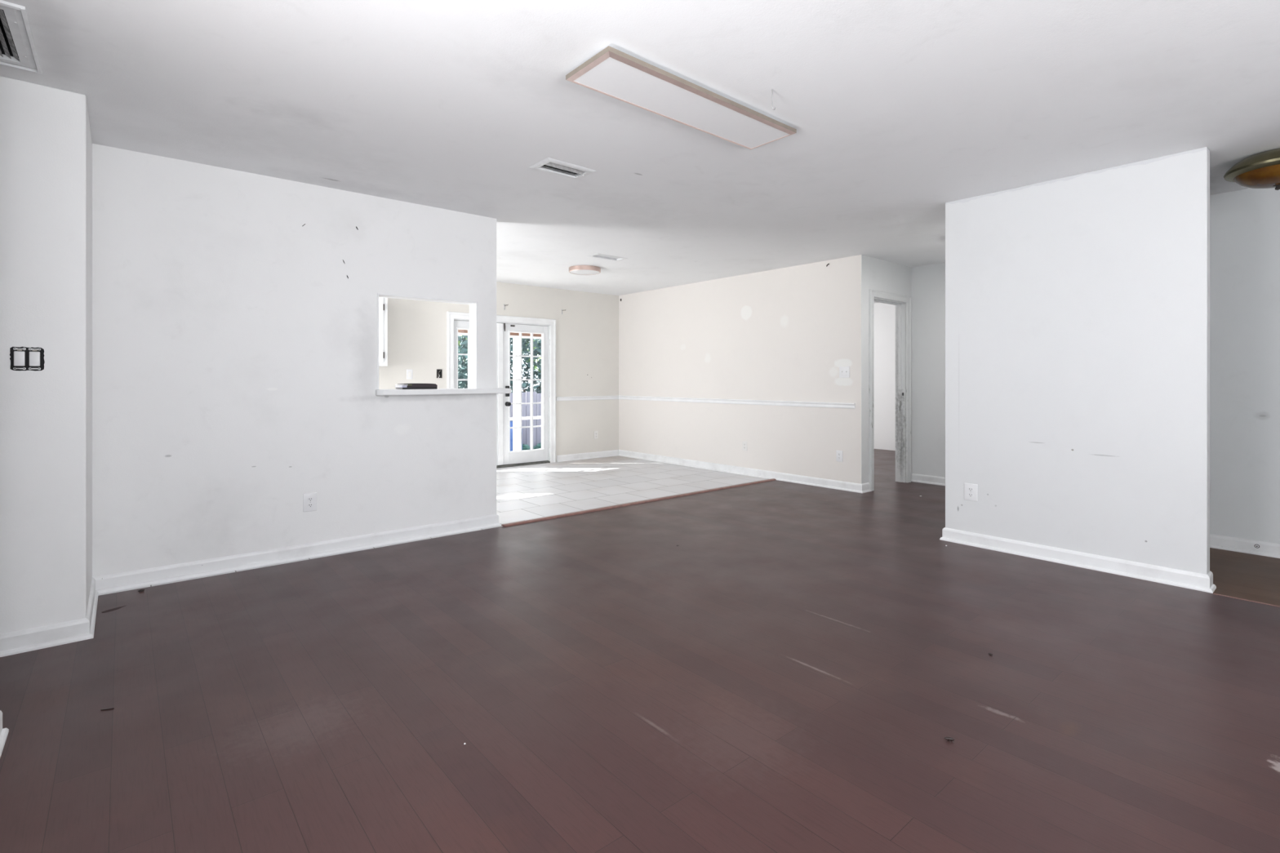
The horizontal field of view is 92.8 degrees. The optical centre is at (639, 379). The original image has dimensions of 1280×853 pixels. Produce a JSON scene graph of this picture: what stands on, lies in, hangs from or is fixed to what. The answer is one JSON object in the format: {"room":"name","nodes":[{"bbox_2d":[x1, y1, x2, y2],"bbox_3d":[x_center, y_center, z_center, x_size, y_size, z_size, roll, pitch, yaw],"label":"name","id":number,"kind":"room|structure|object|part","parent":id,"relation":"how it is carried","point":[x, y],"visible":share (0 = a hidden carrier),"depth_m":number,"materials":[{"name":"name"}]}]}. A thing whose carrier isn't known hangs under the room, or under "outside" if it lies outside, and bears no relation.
{"room":"empty living room","nodes":[
{"label":"empty living room","id":0,"kind":"room"},
{"bbox_2d":[0,75,92,634],"bbox_3d":[-3.553,-0.059,2.393,2.073,2.440,0.855,0,0,-40],"label":"wall","id":1,"kind":"structure","parent":0,"point":[46,142],"depth_m":2.65,"materials":[{"name":"paint"}]},
{"bbox_2d":[9,346,44,370],"bbox_3d":[-2.623,-0.089,2.612,0.107,0.104,0.015,0,0,-40],"label":"wall switch","id":2,"kind":"object","parent":1,"relation":"attached to","point":[22,358],"visible":1,"depth_m":2.61,"materials":[{"name":"plastic"}]},
{"bbox_2d":[92,143,496,577],"bbox_3d":[-2.087,-0.059,4.120,2.395,2.440,0.115,0,0,-40],"label":"wall","id":3,"kind":"structure","parent":0,"point":[234,347],"depth_m":3.81,"materials":[{"name":"paint"}]},
{"bbox_2d":[0,514,501,657],"bbox_3d":[-2.614,1.116,3.162,0.740,0.090,4.554,0,0,33],"label":"baseboard","id":4,"kind":"structure","parent":3,"relation":"attached to","point":[23,641],"depth_m":3.60,"materials":[{"name":"paint"}]},
{"bbox_2d":[303,492,316,511],"bbox_3d":[-2.151,0.803,3.984,0.081,0.118,0.009,0,0,-40],"label":"wall outlet","id":5,"kind":"object","parent":3,"relation":"attached to","point":[310,499],"visible":1,"depth_m":3.98,"materials":[{"name":"white plastic"}]},
{"bbox_2d":[307,497,313,501],"bbox_3d":[-2.151,0.784,3.983,0.033,0.025,0.005,0,0,-40],"label":"receptacle","id":6,"kind":"object","parent":5,"relation":"attached to","point":[309,499],"depth_m":3.98,"materials":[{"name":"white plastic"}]},
{"bbox_2d":[377,293,477,389],"bbox_3d":[-1.585,-0.267,4.546,0.752,0.676,0.124,0,0,-40],"label":"trim","id":7,"kind":"structure","parent":3,"relation":"attached to","point":[473,304],"depth_m":4.74,"materials":[{"name":"paint"}]},
{"bbox_2d":[375,387,511,395],"bbox_3d":[-1.486,0.091,4.624,1.026,0.040,0.253,0,0,-40],"label":"ledge","id":8,"kind":"object","parent":3,"relation":"attached to","point":[498,390],"visible":0.82,"depth_m":4.49,"materials":[{"name":"paint"}]},
{"bbox_2d":[395,383,437,389],"bbox_3d":[-1.647,0.050,4.502,0.258,0.042,0.148,0,0,-40],"label":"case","id":9,"kind":"object","parent":8,"relation":"on","point":[399,386],"visible":1,"depth_m":4.44,"materials":[{"name":"black plastic"}]},
{"bbox_2d":[501,478,776,526],"bbox_3d":[0.239,1.154,5.939,3.455,0.014,0.063,0,0,-40],"label":"trim","id":10,"kind":"structure","parent":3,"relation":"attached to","point":[772,479],"depth_m":5.61,"materials":[{"name":"brown wood"}]},
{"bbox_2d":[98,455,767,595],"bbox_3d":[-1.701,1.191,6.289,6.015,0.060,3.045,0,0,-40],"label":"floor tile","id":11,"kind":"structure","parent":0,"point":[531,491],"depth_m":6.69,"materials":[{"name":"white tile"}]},
{"bbox_2d":[378,281,618,462],"bbox_3d":[-2.602,-0.059,7.442,6.130,2.440,0.120,0,0,-40],"label":"wall","id":12,"kind":"structure","parent":0,"point":[587,331],"depth_m":8.65,"materials":[{"name":"paint"}]},
{"bbox_2d":[378,297,387,366],"bbox_3d":[-3.199,-0.544,6.634,0.795,0.790,0.339,0,0,-40],"label":"upper cabinet","id":13,"kind":"object","parent":12,"relation":"attached to","point":[383,302],"visible":0.22,"depth_m":6.73,"materials":[{"name":"paint"}]},
{"bbox_3d":[-2.963,-0.546,6.630,0.340,0.725,0.017,0,0,-40],"label":"door","id":14,"kind":"part","parent":13,"relation":"part of","materials":[{"name":"paint"}]},
{"bbox_2d":[406,368,413,379],"bbox_3d":[-2.732,-0.061,7.247,0.075,0.118,0.010,0,0,-40],"label":"wall switch","id":15,"kind":"object","parent":12,"relation":"attached to","point":[409,371],"visible":1,"depth_m":7.25,"materials":[{"name":"white plastic"}]},
{"bbox_2d":[436,368,442,377],"bbox_3d":[-2.453,-0.070,7.477,0.064,0.108,0.020,0,0,-40],"label":"junction box","id":16,"kind":"object","parent":12,"relation":"attached to","point":[439,371],"visible":1,"depth_m":7.48,"materials":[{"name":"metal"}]},
{"bbox_2d":[457,329,541,338],"bbox_3d":[-1.120,-0.904,9.520,7.400,0.530,1.125,0,0,-40],"label":"porch roof","id":17,"kind":"structure","parent":12,"relation":"attached to","point":[464,332],"depth_m":9.25,"materials":[{"name":"brown wood"}]},
{"bbox_2d":[446,311,555,468],"bbox_3d":[-1.808,0.160,8.082,1.574,2.002,0.166,0,0,-40],"label":"door","id":18,"kind":"structure","parent":12,"relation":"in","point":[455,321],"depth_m":8.19,"materials":[{"name":"paint"}]},
{"bbox_3d":[-2.111,0.166,7.833,0.527,1.642,0.058,0,0,-40],"label":"glass frame","id":19,"kind":"part","parent":18,"relation":"part of","materials":[{"name":"paint"}]},
{"bbox_2d":[457,329,469,388],"bbox_3d":[-2.109,0.166,7.830,0.495,1.610,0.040,0,0,-40],"label":"window","id":20,"kind":"structure","parent":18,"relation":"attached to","point":[468,353],"depth_m":7.76,"materials":[{"name":"glass"}]},
{"bbox_3d":[-2.096,0.195,7.847,0.634,1.873,0.040,0,0,-40],"label":"panel","id":21,"kind":"part","parent":18,"relation":"part of","materials":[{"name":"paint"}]},
{"bbox_3d":[-1.740,0.326,8.076,0.060,0.060,0.070,0,0,-40],"label":"knob","id":22,"kind":"part","parent":18,"relation":"part of","materials":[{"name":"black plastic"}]},
{"bbox_3d":[-1.816,1.148,8.091,1.384,0.025,0.135,0,0,-40],"label":"sill","id":23,"kind":"part","parent":18,"relation":"part of","materials":[{"name":"rubber"}]},
{"bbox_3d":[-1.568,0.195,8.294,0.738,1.873,0.040,0,0,-40],"label":"panel","id":24,"kind":"part","parent":18,"relation":"part of","materials":[{"name":"paint"}]},
{"bbox_2d":[510,332,542,450],"bbox_3d":[-1.545,0.166,8.309,0.525,1.610,0.040,0,0,-40],"label":"grille","id":25,"kind":"object","parent":18,"relation":"attached to","point":[520,355],"depth_m":8.34,"materials":[{"name":"paint"}]},
{"bbox_3d":[-1.547,0.166,8.311,0.557,1.642,0.058,0,0,-40],"label":"glass frame","id":26,"kind":"part","parent":18,"relation":"part of","materials":[{"name":"paint"}]},
{"bbox_2d":[594,431,598,439],"bbox_3d":[-0.642,0.822,9.018,0.070,0.115,0.009,0,0,-40],"label":"wall outlet","id":27,"kind":"object","parent":12,"relation":"attached to","point":[596,433],"visible":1,"depth_m":9.02,"materials":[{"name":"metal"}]},
{"bbox_2d":[0,448,1279,852],"bbox_3d":[1.304,1.191,4.185,12.000,0.060,10.140,0,0,-40],"label":"floor","id":28,"kind":"structure","parent":0,"point":[793,674],"depth_m":2.21,"materials":[{"name":"brown wood"}]},
{"bbox_2d":[0,710,8,757],"bbox_3d":[-1.038,1.116,-0.699,1.913,0.090,5.476,0,0,-40],"label":"baseboard","id":29,"kind":"structure","parent":28,"relation":"on","point":[4,732],"depth_m":1.96,"materials":[{"name":"paint"}]},
{"bbox_2d":[102,605,124,613],"bbox_3d":[-2.651,1.161,3.079,0.032,0.001,0.107,0,0,29],"label":"smear","id":30,"kind":"object","parent":28,"relation":"on","point":[116,608],"visible":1,"depth_m":3.07,"materials":[{"name":"grey"}]},
{"bbox_2d":[944,736,954,742],"bbox_3d":[0.996,1.155,1.958,0.030,0.012,0.028,0,0,17],"label":"insect","id":31,"kind":"object","parent":28,"relation":"on","point":[948,739],"visible":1,"depth_m":1.95},
{"bbox_2d":[1213,593,1279,607],"bbox_3d":[4.115,1.165,2.116,0.014,0.012,3.109,0,0,-40],"label":"trim","id":32,"kind":"structure","parent":28,"relation":"on","point":[1213,593],"depth_m":3.20,"materials":[{"name":"brown wood"}]},
{"bbox_2d":[0,0,1279,302],"bbox_3d":[0.579,-1.339,3.571,13.900,0.120,10.140,0,0,-40],"label":"ceiling","id":33,"kind":"structure","parent":0,"point":[900,111],"depth_m":2.86,"materials":[{"name":"paint"}]},
{"bbox_2d":[0,0,42,73],"bbox_3d":[-2.517,-1.327,2.120,0.588,0.123,0.578,0,0,-40],"label":"ceiling vent","id":34,"kind":"object","parent":33,"relation":"in","point":[15,42],"visible":1,"depth_m":2.31,"materials":[{"name":"metal"}]},
{"bbox_2d":[529,157,595,179],"bbox_3d":[-0.464,-1.329,3.702,0.346,0.120,0.212,0,0,-40],"label":"ceiling vent","id":35,"kind":"object","parent":33,"relation":"in","point":[579,171],"visible":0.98,"depth_m":3.69,"materials":[{"name":"metal"}]},
{"bbox_2d":[568,265,600,275],"bbox_3d":[-0.627,-1.249,6.998,0.364,0.060,0.364,0,0,-40],"label":"ceiling light","id":36,"kind":"object","parent":33,"relation":"attached to","point":[576,269],"visible":1,"depth_m":6.89,"materials":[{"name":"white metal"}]},
{"bbox_2d":[569,269,599,274],"bbox_3d":[-0.627,-1.228,6.998,0.342,0.018,0.342,0,0,-40],"label":"diffuser","id":37,"kind":"object","parent":36,"relation":"attached to","point":[572,271],"depth_m":6.94,"materials":[{"name":"plastic"}]},
{"bbox_2d":[586,253,627,261],"bbox_3d":[-0.333,-1.330,6.372,0.400,0.118,0.185,0,0,-40],"label":"ceiling vent","id":38,"kind":"object","parent":33,"relation":"in","point":[597,255],"visible":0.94,"depth_m":6.38,"materials":[{"name":"metal"}]},
{"bbox_2d":[565,45,796,149],"bbox_3d":[0.241,-1.252,2.783,1.182,0.052,0.291,0,0,-40],"label":"ceiling light","id":39,"kind":"object","parent":33,"relation":"attached to","point":[611,72],"visible":1,"depth_m":2.67,"materials":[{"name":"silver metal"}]},
{"bbox_2d":[771,88,775,110],"bbox_3d":[0.592,-1.234,2.689,0.021,0.089,0.006,0,0,-18],"label":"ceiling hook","id":40,"kind":"object","parent":33,"relation":"attached to","point":[771,89],"visible":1,"depth_m":2.69,"materials":[{"name":"metal"}]},
{"bbox_2d":[1223,148,1279,190],"bbox_3d":[3.615,-1.176,3.452,0.444,0.206,0.444,0,0,-40],"label":"ceiling light","id":41,"kind":"object","parent":33,"relation":"attached to","point":[1261,170],"visible":1,"depth_m":3.42,"materials":[{"name":"gold metal"}]},
{"bbox_3d":[3.615,-1.139,3.452,0.364,0.080,0.364,0,0,-40],"label":"lamp shade","id":42,"kind":"part","parent":41,"relation":"part of","materials":[{"name":"orange glass"}]},
{"bbox_2d":[618,254,861,484],"bbox_3d":[1.024,-0.059,7.814,0.115,2.440,4.000,0,0,-40],"label":"wall","id":43,"kind":"structure","parent":0,"point":[784,334],"depth_m":7.36,"materials":[{"name":"beige paint"}]},
{"bbox_2d":[555,395,855,408],"bbox_3d":[0.530,0.274,7.438,1.125,0.058,3.935,0,0,-40],"label":"chair rail","id":44,"kind":"object","parent":43,"relation":"attached to","point":[791,403],"visible":1,"depth_m":7.68,"materials":[{"name":"paint"}]},
{"bbox_2d":[556,449,871,493],"bbox_3d":[0.620,1.116,7.452,1.120,0.090,4.075,0,0,-42],"label":"baseboard","id":45,"kind":"structure","parent":43,"relation":"attached to","point":[822,482],"depth_m":7.56,"materials":[{"name":"paint"}]},
{"bbox_2d":[742,441,746,451],"bbox_3d":[1.281,0.811,7.415,0.009,0.115,0.072,0,0,-40],"label":"wall outlet","id":46,"kind":"object","parent":43,"relation":"attached to","point":[744,443],"visible":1,"depth_m":7.41,"materials":[{"name":"plastic"}]},
{"bbox_2d":[836,450,842,462],"bbox_3d":[2.111,0.810,6.435,0.009,0.118,0.075,0,0,-40],"label":"wall outlet","id":47,"kind":"object","parent":43,"relation":"attached to","point":[839,453],"visible":1,"depth_m":6.43,"materials":[{"name":"white plastic"}]},
{"bbox_2d":[839,366,849,377],"bbox_3d":[2.144,-0.077,6.387,0.020,0.118,0.118,0,0,-40],"label":"wall switch","id":48,"kind":"object","parent":43,"relation":"attached to","point":[844,371],"visible":1,"depth_m":6.39,"materials":[{"name":"white plastic"}]},
{"bbox_2d":[874,302,895,450],"bbox_3d":[3.899,-0.059,10.326,0.100,2.440,4.124,0,0,-40],"label":"wall","id":49,"kind":"structure","parent":0,"point":[884,313],"depth_m":10.07,"materials":[{"name":"paint"}]},
{"bbox_2d":[861,254,911,484],"bbox_3d":[2.699,-0.059,6.681,1.206,2.440,0.115,0,0,-40],"label":"wall","id":50,"kind":"structure","parent":0,"point":[877,274],"depth_m":6.33,"materials":[{"name":"paint"}]},
{"bbox_2d":[868,288,911,491],"bbox_3d":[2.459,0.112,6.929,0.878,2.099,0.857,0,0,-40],"label":"door frame","id":51,"kind":"structure","parent":50,"relation":"in","point":[902,303],"depth_m":6.85,"materials":[{"name":"paint"}]},
{"bbox_3d":[2.681,0.147,6.667,0.738,2.029,0.115,0,0,-40],"label":"frame","id":52,"kind":"part","parent":51,"relation":"part of","materials":[{"name":"paint"}]},
{"bbox_2d":[911,262,945,477],"bbox_3d":[3.623,-0.059,6.430,0.120,2.440,1.464,0,0,-40],"label":"wall","id":53,"kind":"structure","parent":0,"point":[928,282],"depth_m":6.80,"materials":[{"name":"paint"}]},
{"bbox_2d":[911,473,945,485],"bbox_3d":[3.534,1.116,6.423,0.026,0.090,1.360,0,0,-40],"label":"baseboard","id":54,"kind":"structure","parent":53,"relation":"attached to","point":[928,479],"depth_m":6.79,"materials":[{"name":"paint"}]},
{"bbox_2d":[945,146,1209,574],"bbox_3d":[2.701,-0.059,3.911,0.104,2.440,1.397,0,0,-40],"label":"wall","id":55,"kind":"structure","parent":0,"point":[1077,306],"depth_m":3.75,"materials":[{"name":"paint"}]},
{"bbox_2d":[964,483,977,501],"bbox_3d":[2.322,0.790,4.271,0.009,0.118,0.088,0,0,-40],"label":"wall outlet","id":56,"kind":"object","parent":55,"relation":"attached to","point":[971,491],"visible":1,"depth_m":4.27,"materials":[{"name":"white plastic"}]},
{"bbox_2d":[939,527,1216,593],"bbox_3d":[2.691,1.116,3.902,0.130,0.090,1.449,0,0,-40],"label":"baseboard","id":57,"kind":"structure","parent":55,"relation":"attached to","point":[1171,576],"depth_m":3.74,"materials":[{"name":"paint"}]},
{"bbox_2d":[1209,187,1279,543],"bbox_3d":[4.681,-0.059,3.463,0.120,2.440,4.432,0,0,-40],"label":"wall","id":58,"kind":"structure","parent":0,"point":[1245,224],"depth_m":4.09,"materials":[{"name":"paint"}]},
{"bbox_2d":[1209,533,1279,558],"bbox_3d":[4.625,1.116,3.416,0.026,0.090,4.432,0,0,-40],"label":"baseboard","id":59,"kind":"structure","parent":58,"relation":"attached to","point":[1220,542],"depth_m":4.08,"materials":[{"name":"paint"}]},
{"label":"outside","id":60,"kind":"structure","parent":0,"visible":0},
{"bbox_3d":[-14.640,1.846,32.749,80.000,0.130,51.100,0,0,-40],"label":"lawn","id":61,"kind":"structure","parent":60,"visible":0},
{"bbox_2d":[457,334,467,388],"bbox_3d":[-4.254,-0.235,12.138,3.073,4.041,2.120,0,0,-40],"label":"tree","id":62,"kind":"object","parent":61,"relation":"on","point":[464,342],"visible":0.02,"depth_m":11.96,"materials":[{"name":"green plant"}]},
{"bbox_2d":[457,335,467,362],"bbox_3d":[-6.515,-1.450,20.039,5.284,6.467,3.378,0,0,-40],"label":"tree","id":63,"kind":"object","parent":61,"relation":"on","point":[459,341],"visible":0.02,"depth_m":19.71,"materials":[{"name":"green plant"}]},
{"bbox_2d":[457,337,541,393],"bbox_3d":[-3.042,0.245,16.300,4.700,3.122,1.910,0,0,-40],"label":"shrub","id":64,"kind":"object","parent":61,"relation":"on","point":[524,341],"visible":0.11,"depth_m":15.83,"materials":[{"name":"green plant"}]},
{"bbox_2d":[510,420,522,451],"bbox_3d":[-2.859,1.324,13.306,0.600,0.915,0.600,0,0,-40],"label":"barrel","id":65,"kind":"object","parent":61,"relation":"on","point":[511,421],"visible":0.06,"depth_m":13.04,"materials":[{"name":"blue plastic"}]},
{"bbox_2d":[510,391,541,448],"bbox_3d":[-1.921,0.967,15.437,15.027,1.588,0.060,0,0,-40],"label":"picket fence","id":66,"kind":"object","parent":61,"relation":"on","point":[526,397],"visible":0.02,"depth_m":14.77,"materials":[{"name":"white wood"}]},
{"bbox_2d":[522,444,530,450],"bbox_3d":[-2.776,1.644,14.103,0.629,0.352,0.507,0,0,-40],"label":"plant","id":67,"kind":"object","parent":61,"relation":"on","point":[524,446],"visible":0.16,"depth_m":14.10,"materials":[{"name":"green plant"}]},
{"bbox_2d":[521,337,541,371],"bbox_3d":[-2.880,-1.460,24.426,4.900,6.486,3.361,0,0,-40],"label":"tree","id":68,"kind":"object","parent":61,"relation":"on","point":[534,348],"visible":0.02,"depth_m":23.59,"materials":[{"name":"green plant"}]},
{"bbox_2d":[533,442,541,448],"bbox_3d":[-2.237,1.632,14.566,0.625,0.342,0.497,0,0,-40],"label":"plant","id":69,"kind":"object","parent":61,"relation":"on","point":[539,446],"visible":0.15,"depth_m":14.42,"materials":[{"name":"green plant"}]},
{"bbox_3d":[-3.070,0.272,8.272,0.440,1.819,0.090,0,0,-40],"label":"porch post","id":70,"kind":"object","parent":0,"visible":0},
{"bbox_2d":[510,416,541,420],"bbox_3d":[-1.407,0.596,9.686,3.921,0.040,0.040,0,0,-40],"label":"porch railing","id":71,"kind":"object","parent":70,"relation":"attached to","point":[526,417],"visible":0.21,"depth_m":9.40,"materials":[{"name":"white paint"}]},
{"bbox_3d":[-0.870,0.596,10.142,2.511,0.040,0.040,0,0,-40],"label":"rail","id":72,"kind":"part","parent":71,"relation":"part of","materials":[{"name":"white paint"}]},
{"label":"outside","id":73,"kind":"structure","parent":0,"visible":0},
{"bbox_3d":[-2.132,1.231,8.859,10.200,0.100,1.425,0,0,-40],"label":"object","id":74,"kind":"structure","parent":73,"visible":0},
{"bbox_2d":[512,337,519,451],"bbox_3d":[-1.865,0.272,9.293,0.100,1.819,0.090,0,0,-40],"label":"porch post","id":75,"kind":"object","parent":74,"relation":"on","point":[516,340],"visible":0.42,"depth_m":9.25,"materials":[{"name":"white paint"}]}
]}

